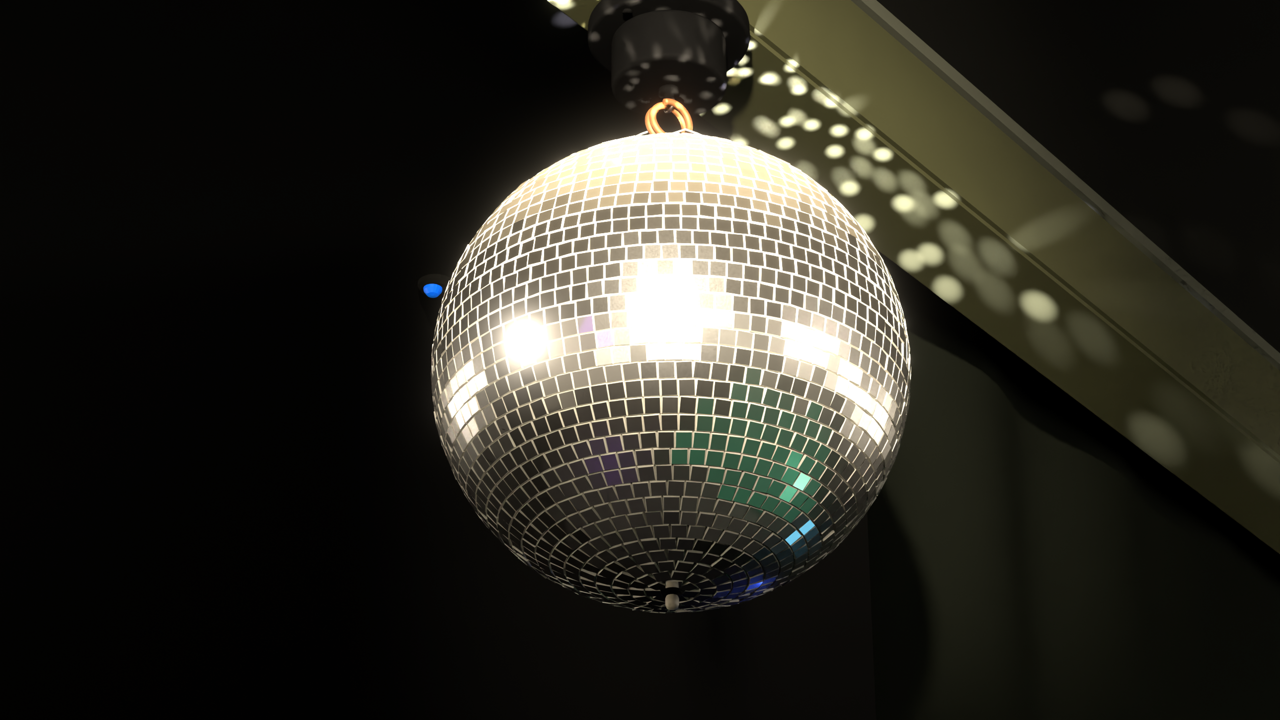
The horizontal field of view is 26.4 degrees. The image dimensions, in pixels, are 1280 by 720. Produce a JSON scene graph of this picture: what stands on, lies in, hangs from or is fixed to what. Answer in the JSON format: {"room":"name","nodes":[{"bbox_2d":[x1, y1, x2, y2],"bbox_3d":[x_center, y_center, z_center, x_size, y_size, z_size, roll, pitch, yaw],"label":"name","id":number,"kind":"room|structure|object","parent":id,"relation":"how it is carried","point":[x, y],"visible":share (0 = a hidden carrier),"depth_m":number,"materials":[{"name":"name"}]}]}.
{"room":"nightclub","nodes":[
{"label":"nightclub","id":0,"kind":"room"},
{"bbox_2d":[0,0,1279,719],"bbox_3d":[1.669,-0.757,1.221,9.040,0.120,9.340,-20,-34,32],"label":"wall","id":1,"kind":"structure","parent":0,"point":[229,488],"depth_m":2.42,"materials":[{"name":"black paint"}]},
{"bbox_2d":[417,273,450,297],"bbox_3d":[-0.177,-0.061,2.370,0.032,0.016,0.032,-20,-34,32],"label":"ceiling light","id":2,"kind":"object","parent":1,"relation":"attached to","point":[434,285],"visible":0.84,"depth_m":2.36,"materials":[{"name":"black paint"}]},
{"bbox_2d":[430,0,911,613],"bbox_3d":[0.019,-0.038,1.743,0.300,0.426,0.301,-1,-28,2],"label":"disco ball","id":3,"kind":"object","parent":1,"relation":"hanging from","point":[670,372],"visible":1,"depth_m":1.61,"materials":[{"name":"silver glass"}]},
{"bbox_2d":[867,250,1279,719],"bbox_3d":[1.433,1.893,3.055,0.024,2.806,4.191,-20,-34,32],"label":"curtain","id":4,"kind":"object","parent":1,"relation":"hanging from","point":[1028,559],"visible":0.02,"depth_m":2.35,"materials":[{"name":"black fabric"}]},
{"bbox_2d":[546,0,1279,554],"bbox_3d":[0.227,-0.142,2.118,0.099,0.112,9.100,-20,-34,32],"label":"ceiling beam","id":5,"kind":"structure","parent":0,"point":[943,183],"depth_m":2.15,"materials":[{"name":"beige paint"}]}
]}

